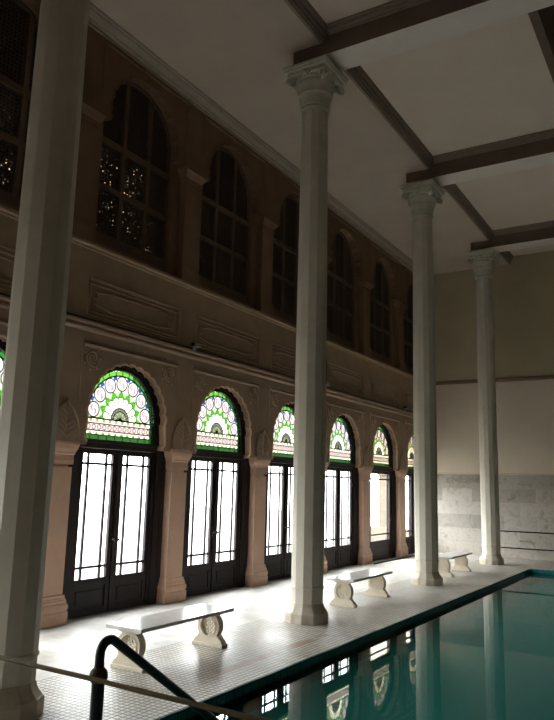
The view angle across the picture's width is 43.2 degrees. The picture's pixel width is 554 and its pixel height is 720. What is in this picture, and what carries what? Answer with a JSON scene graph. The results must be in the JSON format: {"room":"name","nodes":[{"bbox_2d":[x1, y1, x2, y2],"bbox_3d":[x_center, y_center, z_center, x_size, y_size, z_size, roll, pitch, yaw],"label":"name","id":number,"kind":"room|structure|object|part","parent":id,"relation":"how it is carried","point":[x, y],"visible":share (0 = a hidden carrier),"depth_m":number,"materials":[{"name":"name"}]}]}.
{"room":"indoor swimming pool","nodes":[
{"label":"indoor swimming pool","id":0,"kind":"room"},
{"bbox_2d":[0,0,413,628],"bbox_3d":[-1.944,-0.641,12.790,0.620,9.700,27.200,-5,-12,31],"label":"wall","id":1,"kind":"structure","parent":0,"point":[105,285],"depth_m":13.05,"materials":[{"name":"paint"}]},
{"bbox_2d":[0,339,5,404],"bbox_3d":[-3.984,1.543,9.034,0.168,3.967,2.280,-5,-12,31],"label":"door","id":2,"kind":"structure","parent":1,"relation":"in","point":[2,344],"depth_m":9.61,"materials":[{"name":"multicoloured glass"}]},
{"bbox_3d":[-3.971,0.315,9.272,0.001,1.155,1.649,-5,-12,31],"label":"fanlight glass","id":3,"kind":"part","parent":2,"relation":"part of","materials":[{"name":"multicoloured glass"}]},
{"bbox_3d":[-3.985,1.543,9.035,0.115,3.967,2.280,-5,-12,31],"label":"frame","id":4,"kind":"part","parent":2,"relation":"part of","materials":[{"name":"brown wood"}]},
{"bbox_3d":[-3.770,-0.082,9.245,0.072,1.010,2.266,-5,-12,31],"label":"spandrel moulding","id":5,"kind":"part","parent":1,"relation":"part of","materials":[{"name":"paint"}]},
{"bbox_3d":[-3.750,-1.262,9.488,0.072,0.607,2.247,-5,-12,31],"label":"frieze panel","id":6,"kind":"part","parent":1,"relation":"part of","materials":[{"name":"paint"}]},
{"bbox_2d":[0,0,38,208],"bbox_3d":[-3.918,-3.768,10.035,0.135,3.195,1.810,-5,-12,31],"label":"window","id":7,"kind":"structure","parent":1,"relation":"in","point":[18,23],"depth_m":10.16,"materials":[{"name":"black glass"}]},
{"bbox_2d":[62,366,165,619],"bbox_3d":[-2.589,1.988,11.303,0.168,3.967,2.280,-5,-12,31],"label":"door","id":8,"kind":"structure","parent":1,"relation":"in","point":[124,418],"depth_m":11.34,"materials":[{"name":"brown wood"}]},
{"bbox_3d":[-2.876,3.613,10.643,0.038,0.320,0.640,-5,-12,31],"label":"raised panel","id":9,"kind":"part","parent":8,"relation":"part of","materials":[{"name":"brown wood"}]},
{"bbox_3d":[-2.603,2.836,11.082,0.085,0.180,0.048,-5,-12,31],"label":"knob","id":10,"kind":"part","parent":8,"relation":"part of","materials":[{"name":"metal"}]},
{"bbox_3d":[-2.576,0.760,11.541,0.001,1.155,1.649,-5,-12,31],"label":"fanlight glass","id":11,"kind":"part","parent":8,"relation":"part of","materials":[{"name":"multicoloured glass"}]},
{"bbox_3d":[-2.427,3.757,11.374,0.038,0.320,0.640,-5,-12,31],"label":"raised panel","id":12,"kind":"part","parent":8,"relation":"part of","materials":[{"name":"brown wood"}]},
{"bbox_3d":[-2.403,0.716,11.438,0.040,1.352,1.905,-5,-12,31],"label":"arch moulding","id":13,"kind":"part","parent":1,"relation":"part of","materials":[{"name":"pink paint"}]},
{"bbox_3d":[-2.375,0.363,11.514,0.072,1.010,2.266,-5,-12,31],"label":"spandrel moulding","id":14,"kind":"part","parent":1,"relation":"part of","materials":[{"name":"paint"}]},
{"bbox_2d":[95,81,170,268],"bbox_3d":[-2.523,-3.323,12.304,0.135,3.195,1.810,-5,-12,31],"label":"window","id":15,"kind":"structure","parent":1,"relation":"in","point":[132,209],"depth_m":12.30,"materials":[{"name":"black glass"}]},
{"bbox_3d":[-2.355,-0.818,11.757,0.072,0.607,2.247,-5,-12,31],"label":"frieze panel","id":16,"kind":"part","parent":1,"relation":"part of","materials":[{"name":"paint"}]},
{"bbox_3d":[-2.265,-4.473,12.371,0.070,1.246,2.250,-5,-12,31],"label":"arch moulding","id":17,"kind":"part","parent":1,"relation":"part of","materials":[{"name":"brown paint"}]},
{"bbox_2d":[191,342,201,349],"bbox_3d":[-1.490,-0.249,12.893,0.118,0.135,0.189,-5,-12,31],"label":"security camera","id":18,"kind":"object","parent":1,"relation":"on","point":[195,345],"visible":1,"depth_m":12.86,"materials":[{"name":"plastic"}]},
{"bbox_2d":[0,292,412,412],"bbox_3d":[-1.755,-0.269,12.601,0.036,0.024,26.500,-5,-12,31],"label":"molding","id":19,"kind":"structure","parent":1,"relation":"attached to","point":[7,295],"depth_m":12.78,"materials":[{"name":"paint"}]},
{"bbox_2d":[182,387,249,596],"bbox_3d":[-1.195,2.433,13.572,0.168,3.967,2.280,-5,-12,31],"label":"door","id":20,"kind":"structure","parent":1,"relation":"in","point":[221,432],"depth_m":13.68,"materials":[{"name":"brown wood"}]},
{"bbox_3d":[-1.482,4.058,12.912,0.038,0.320,0.640,-5,-12,31],"label":"raised panel","id":21,"kind":"part","parent":20,"relation":"part of","materials":[{"name":"brown wood"}]},
{"bbox_3d":[-1.182,1.204,13.810,0.001,1.155,1.649,-5,-12,31],"label":"fanlight glass","id":22,"kind":"part","parent":20,"relation":"part of","materials":[{"name":"multicoloured glass"}]},
{"bbox_3d":[-1.032,4.202,13.643,0.038,0.320,0.640,-5,-12,31],"label":"raised panel","id":23,"kind":"part","parent":20,"relation":"part of","materials":[{"name":"brown wood"}]},
{"bbox_3d":[-1.009,1.161,13.707,0.040,1.352,1.905,-5,-12,31],"label":"arch moulding","id":24,"kind":"part","parent":1,"relation":"part of","materials":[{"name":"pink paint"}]},
{"bbox_2d":[199,147,249,303],"bbox_3d":[-1.129,-2.878,14.572,0.135,3.195,1.810,-5,-12,31],"label":"window","id":25,"kind":"structure","parent":1,"relation":"in","point":[225,213],"depth_m":14.60,"materials":[{"name":"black glass"}]},
{"bbox_3d":[-0.981,0.807,13.783,0.072,1.010,2.266,-5,-12,31],"label":"spandrel moulding","id":26,"kind":"part","parent":1,"relation":"part of","materials":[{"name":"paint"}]},
{"bbox_3d":[-0.961,-0.373,14.026,0.072,0.607,2.247,-5,-12,31],"label":"frieze panel","id":27,"kind":"part","parent":1,"relation":"part of","materials":[{"name":"paint"}]},
{"bbox_3d":[-0.871,-4.028,14.639,0.070,1.246,2.250,-5,-12,31],"label":"arch moulding","id":28,"kind":"part","parent":1,"relation":"part of","materials":[{"name":"brown paint"}]},
{"bbox_2d":[88,2,412,271],"bbox_3d":[-1.652,-5.048,13.475,0.400,0.228,26.600,-5,-12,31],"label":"crown molding","id":29,"kind":"structure","parent":1,"relation":"attached to","point":[98,20],"depth_m":13.88,"materials":[{"name":"paint"}]},
{"bbox_2d":[264,403,294,580],"bbox_3d":[0.200,2.877,15.841,0.168,3.967,2.280,-5,-12,31],"label":"door","id":30,"kind":"structure","parent":1,"relation":"in","point":[278,565],"depth_m":15.70,"materials":[{"name":"brown wood"}]},
{"bbox_3d":[-0.087,4.503,15.181,0.038,0.320,0.640,-5,-12,31],"label":"raised panel","id":31,"kind":"part","parent":30,"relation":"part of","materials":[{"name":"brown wood"}]},
{"bbox_3d":[0.213,1.649,16.079,0.001,1.155,1.649,-5,-12,31],"label":"fanlight glass","id":32,"kind":"part","parent":30,"relation":"part of","materials":[{"name":"multicoloured glass"}]},
{"bbox_3d":[0.362,4.646,15.912,0.038,0.320,0.640,-5,-12,31],"label":"raised panel","id":33,"kind":"part","parent":30,"relation":"part of","materials":[{"name":"brown wood"}]},
{"bbox_3d":[0.414,1.252,16.052,0.072,1.010,2.266,-5,-12,31],"label":"spandrel moulding","id":34,"kind":"part","parent":1,"relation":"part of","materials":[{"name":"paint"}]},
{"bbox_3d":[0.434,0.072,16.294,0.072,0.607,2.247,-5,-12,31],"label":"frieze panel","id":35,"kind":"part","parent":1,"relation":"part of","materials":[{"name":"paint"}]},
{"bbox_3d":[0.386,1.605,15.976,0.040,1.352,1.905,-5,-12,31],"label":"arch moulding","id":36,"kind":"part","parent":1,"relation":"part of","materials":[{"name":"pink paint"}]},
{"bbox_2d":[272,195,299,324],"bbox_3d":[0.266,-2.433,16.841,0.135,3.195,1.810,-5,-12,31],"label":"window","id":37,"kind":"structure","parent":1,"relation":"in","point":[286,236],"depth_m":16.70,"materials":[{"name":"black glass"}]},
{"bbox_3d":[0.524,-3.583,16.908,0.070,1.246,2.250,-5,-12,31],"label":"arch moulding","id":38,"kind":"part","parent":1,"relation":"part of","materials":[{"name":"brown paint"}]},
{"bbox_2d":[327,232,353,348],"bbox_3d":[1.660,-1.989,19.110,0.135,3.195,1.810,-5,-12,31],"label":"window","id":39,"kind":"structure","parent":1,"relation":"in","point":[340,287],"depth_m":19.20,"materials":[{"name":"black glass"}]},
{"bbox_2d":[324,415,358,569],"bbox_3d":[1.595,3.322,18.110,0.168,3.967,2.280,-5,-12,31],"label":"door","id":40,"kind":"structure","parent":1,"relation":"in","point":[342,442],"depth_m":18.37,"materials":[{"name":"brown wood"}]},
{"bbox_3d":[1.308,4.948,17.450,0.038,0.320,0.640,-5,-12,31],"label":"raised panel","id":41,"kind":"part","parent":40,"relation":"part of","materials":[{"name":"brown wood"}]},
{"bbox_3d":[1.607,2.094,18.347,0.001,1.155,1.649,-5,-12,31],"label":"fanlight glass","id":42,"kind":"part","parent":40,"relation":"part of","materials":[{"name":"multicoloured glass"}]},
{"bbox_3d":[1.757,5.091,18.181,0.038,0.320,0.640,-5,-12,31],"label":"raised panel","id":43,"kind":"part","parent":40,"relation":"part of","materials":[{"name":"brown wood"}]},
{"bbox_3d":[1.593,3.322,18.110,0.115,3.967,2.280,-5,-12,31],"label":"frame","id":44,"kind":"part","parent":40,"relation":"part of","materials":[{"name":"brown wood"}]},
{"bbox_3d":[1.781,2.050,18.244,0.040,1.352,1.905,-5,-12,31],"label":"arch moulding","id":45,"kind":"part","parent":1,"relation":"part of","materials":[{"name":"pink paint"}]},
{"bbox_3d":[1.809,1.697,18.320,0.072,1.010,2.266,-5,-12,31],"label":"spandrel moulding","id":46,"kind":"part","parent":1,"relation":"part of","materials":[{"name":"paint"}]},
{"bbox_3d":[1.829,0.517,18.563,0.072,0.607,2.247,-5,-12,31],"label":"frieze panel","id":47,"kind":"part","parent":1,"relation":"part of","materials":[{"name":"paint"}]},
{"bbox_3d":[1.918,-3.139,19.177,0.070,1.246,2.250,-5,-12,31],"label":"arch moulding","id":48,"kind":"part","parent":1,"relation":"part of","materials":[{"name":"brown paint"}]},
{"bbox_2d":[370,260,389,363],"bbox_3d":[3.055,-1.544,21.379,0.135,3.195,1.810,-5,-12,31],"label":"window","id":49,"kind":"structure","parent":1,"relation":"in","point":[380,294],"depth_m":21.50,"materials":[{"name":"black glass"}]},
{"bbox_2d":[368,424,395,560],"bbox_3d":[2.989,3.767,20.378,0.168,3.967,2.280,-5,-12,31],"label":"door","id":50,"kind":"structure","parent":1,"relation":"in","point":[383,448],"depth_m":20.82,"materials":[{"name":"brown wood"}]},
{"bbox_3d":[2.927,5.464,20.084,0.038,0.320,1.510,-5,-12,31],"label":"raised panel","id":51,"kind":"part","parent":50,"relation":"part of","materials":[{"name":"brown wood"}]},
{"bbox_3d":[3.002,2.538,20.616,0.001,1.155,1.649,-5,-12,31],"label":"fanlight glass","id":52,"kind":"part","parent":50,"relation":"part of","materials":[{"name":"multicoloured glass"}]},
{"bbox_3d":[3.313,-2.694,21.446,0.070,1.246,2.250,-5,-12,31],"label":"arch moulding","id":53,"kind":"part","parent":1,"relation":"part of","materials":[{"name":"brown paint"}]},
{"bbox_3d":[3.175,2.495,20.513,0.040,1.352,1.905,-5,-12,31],"label":"arch moulding","id":54,"kind":"part","parent":1,"relation":"part of","materials":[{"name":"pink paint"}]},
{"bbox_3d":[3.203,2.142,20.589,0.072,1.010,2.266,-5,-12,31],"label":"spandrel moulding","id":55,"kind":"part","parent":1,"relation":"part of","materials":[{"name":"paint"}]},
{"bbox_3d":[3.223,0.961,20.832,0.072,0.607,2.247,-5,-12,31],"label":"frieze panel","id":56,"kind":"part","parent":1,"relation":"part of","materials":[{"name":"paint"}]},
{"bbox_2d":[404,283,412,373],"bbox_3d":[4.449,-1.099,23.648,0.135,3.195,1.810,-5,-12,31],"label":"window","id":57,"kind":"structure","parent":1,"relation":"in","point":[408,315],"depth_m":23.53,"materials":[{"name":"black glass"}]},
{"bbox_3d":[4.655,-2.266,23.629,0.070,1.246,2.047,-5,-12,31],"label":"arch moulding","id":58,"kind":"part","parent":1,"relation":"part of","materials":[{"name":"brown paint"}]},
{"bbox_2d":[403,432,414,553],"bbox_3d":[4.384,4.212,22.647,0.168,3.967,2.280,-5,-12,31],"label":"door","id":59,"kind":"structure","parent":1,"relation":"in","point":[410,540],"depth_m":22.50,"materials":[{"name":"brown wood"}]},
{"bbox_3d":[4.097,5.837,21.987,0.038,0.320,0.640,-5,-12,31],"label":"raised panel","id":60,"kind":"part","parent":59,"relation":"part of","materials":[{"name":"brown wood"}]},
{"bbox_3d":[4.397,2.983,22.885,0.001,1.155,1.649,-5,-12,31],"label":"fanlight glass","id":61,"kind":"part","parent":59,"relation":"part of","materials":[{"name":"multicoloured glass"}]},
{"bbox_3d":[4.556,1.386,23.000,0.072,0.607,2.008,-5,-12,31],"label":"frieze panel","id":62,"kind":"part","parent":1,"relation":"part of","materials":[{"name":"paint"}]},
{"bbox_3d":[4.537,2.567,22.760,0.072,1.010,2.033,-5,-12,31],"label":"spandrel moulding","id":63,"kind":"part","parent":1,"relation":"part of","materials":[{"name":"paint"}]},
{"bbox_2d":[36,553,553,719],"bbox_3d":[4.616,3.703,7.907,16.400,0.250,27.200,-5,-12,31],"label":"floor","id":64,"kind":"structure","parent":0,"point":[258,637],"depth_m":9.33,"materials":[{"name":"tile"}]},
{"bbox_2d":[0,0,89,719],"bbox_3d":[-2.252,-1.417,6.842,0.850,9.100,0.850,-5,-12,31],"label":"column","id":65,"kind":"structure","parent":64,"relation":"on","point":[29,405],"depth_m":6.43,"materials":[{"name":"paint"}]},
{"bbox_2d":[0,655,269,719],"bbox_3d":[-1.118,2.258,3.951,6.222,0.900,0.206,-5,-12,32],"label":"rail","id":66,"kind":"object","parent":64,"relation":"on","point":[240,715],"visible":1,"depth_m":3.90,"materials":[{"name":"gold metal"}]},
{"bbox_2d":[89,635,219,719],"bbox_3d":[-0.678,3.170,4.660,0.112,2.779,1.730,-5,-12,31],"label":"pool handrail","id":67,"kind":"object","parent":64,"relation":"attached to","point":[97,690],"visible":0.88,"depth_m":4.30,"materials":[{"name":"black metal"}]},
{"bbox_3d":[-1.078,2.318,4.109,0.078,0.840,0.078,-5,-12,31],"label":"post","id":68,"kind":"part","parent":67,"relation":"part of","materials":[{"name":"black metal"}]},
{"bbox_2d":[106,604,233,672],"bbox_3d":[-1.221,3.260,8.277,0.517,0.460,1.743,-5,-12,31],"label":"bench","id":69,"kind":"object","parent":64,"relation":"on","point":[134,628],"visible":0.81,"depth_m":8.14,"materials":[{"name":"white stone"}]},
{"bbox_3d":[-1.216,3.053,8.315,0.517,0.040,1.743,-5,-12,31],"label":"seat","id":70,"kind":"part","parent":69,"relation":"part of","materials":[{"name":"white stone"}]},
{"bbox_2d":[282,54,347,624],"bbox_3d":[0.561,-0.519,11.419,0.850,9.100,0.850,-5,-12,31],"label":"column","id":71,"kind":"structure","parent":64,"relation":"on","point":[315,81],"depth_m":11.16,"materials":[{"name":"stone"}]},
{"bbox_2d":[156,569,553,719],"bbox_3d":[5.973,4.869,9.664,8.282,1.846,16.520,-5,-12,31],"label":"basin","id":72,"kind":"object","parent":64,"relation":"in","point":[470,656],"visible":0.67,"depth_m":11.72,"materials":[{"name":"teal liquid"}]},
{"bbox_2d":[479,573,553,599],"bbox_3d":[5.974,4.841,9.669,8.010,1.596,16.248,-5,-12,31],"label":"steps","id":73,"kind":"object","parent":72,"relation":"on","point":[530,585],"visible":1,"depth_m":15.60,"materials":[{"name":"tile"}]},
{"bbox_2d":[327,569,391,607],"bbox_3d":[1.525,4.128,12.701,0.517,0.460,1.743,-5,-12,31],"label":"bench","id":74,"kind":"object","parent":64,"relation":"on","point":[343,590],"visible":1,"depth_m":12.31,"materials":[{"name":"white stone"}]},
{"bbox_3d":[1.530,3.921,12.739,0.517,0.040,1.743,-5,-12,31],"label":"seat","id":75,"kind":"part","parent":74,"relation":"part of","materials":[{"name":"white stone"}]},
{"bbox_2d":[374,555,414,564],"bbox_3d":[3.792,5.840,20.704,0.088,0.044,4.601,-5,-12,31],"label":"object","id":76,"kind":"object","parent":64,"relation":"on","point":[412,555],"visible":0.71,"depth_m":19.96,"materials":[{"name":"metal"}]},
{"bbox_2d":[399,179,444,585],"bbox_3d":[3.365,0.375,15.980,0.850,9.100,0.850,-5,-12,31],"label":"column","id":77,"kind":"structure","parent":64,"relation":"on","point":[422,197],"depth_m":15.77,"materials":[{"name":"stone"}]},
{"bbox_2d":[438,551,472,576],"bbox_3d":[4.323,5.020,17.252,0.517,0.460,1.743,-5,-12,31],"label":"bench","id":78,"kind":"object","parent":64,"relation":"on","point":[460,559],"visible":0.94,"depth_m":17.12,"materials":[{"name":"beige stone"}]},
{"bbox_3d":[4.328,4.813,17.290,0.517,0.040,1.743,-5,-12,31],"label":"seat","id":79,"kind":"part","parent":78,"relation":"part of","materials":[{"name":"white stone"}]},
{"bbox_2d":[465,249,503,564],"bbox_3d":[6.164,1.268,20.535,0.850,9.100,0.850,-5,-12,31],"label":"column","id":80,"kind":"structure","parent":64,"relation":"on","point":[483,262],"depth_m":20.34,"materials":[{"name":"stone"}]},
{"bbox_2d":[90,0,553,273],"bbox_3d":[4.873,-6.357,9.721,16.400,1.800,27.200,-5,-12,31],"label":"ceiling","id":81,"kind":"structure","parent":0,"point":[457,94],"depth_m":13.58,"materials":[{"name":"white paint"}]},
{"bbox_3d":[2.351,-5.634,11.322,3.060,0.160,0.790,-5,-12,31],"label":"beam moulding","id":82,"kind":"part","parent":81,"relation":"part of","materials":[{"name":"brown wood"}]},
{"bbox_3d":[5.154,-4.740,15.883,3.060,0.160,0.790,-5,-12,31],"label":"beam moulding","id":83,"kind":"part","parent":81,"relation":"part of","materials":[{"name":"brown wood"}]},
{"bbox_3d":[7.954,-3.848,20.438,3.060,0.160,0.790,-5,-12,31],"label":"beam moulding","id":84,"kind":"part","parent":81,"relation":"part of","materials":[{"name":"brown wood"}]},
{"bbox_2d":[434,251,553,560],"bbox_3d":[11.695,0.431,20.184,16.400,10.900,0.332,-5,-12,31],"label":"wall","id":85,"kind":"structure","parent":0,"point":[523,288],"depth_m":22.62,"materials":[{"name":"paint"}]},
{"bbox_2d":[436,375,553,384],"bbox_3d":[11.750,0.276,20.006,15.496,0.125,0.065,-5,-12,31],"label":"trim","id":86,"kind":"structure","parent":85,"relation":"attached to","point":[545,377],"depth_m":22.60,"materials":[{"name":"brown wood"}]},
{"bbox_3d":[11.679,3.240,19.478,15.496,0.040,0.050,-5,-12,31],"label":"dado rail","id":87,"kind":"part","parent":85,"relation":"part of","materials":[{"name":"stone"}]},
{"label":"outside","id":88,"kind":"structure","parent":0,"visible":0},
{"bbox_2d":[74,504,408,579],"bbox_3d":[-16.921,6.430,25.942,39.470,0.200,80.000,-5,-12,31],"label":"terrace","id":89,"kind":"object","parent":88,"point":[93,511],"visible":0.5,"depth_m":29.23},
{"bbox_2d":[371,474,408,540],"bbox_3d":[4.396,2.137,26.593,2.700,9.550,1.100,-5,-12,31],"label":"wing","id":90,"kind":"structure","parent":89,"relation":"on","point":[382,528],"depth_m":25.99}
]}

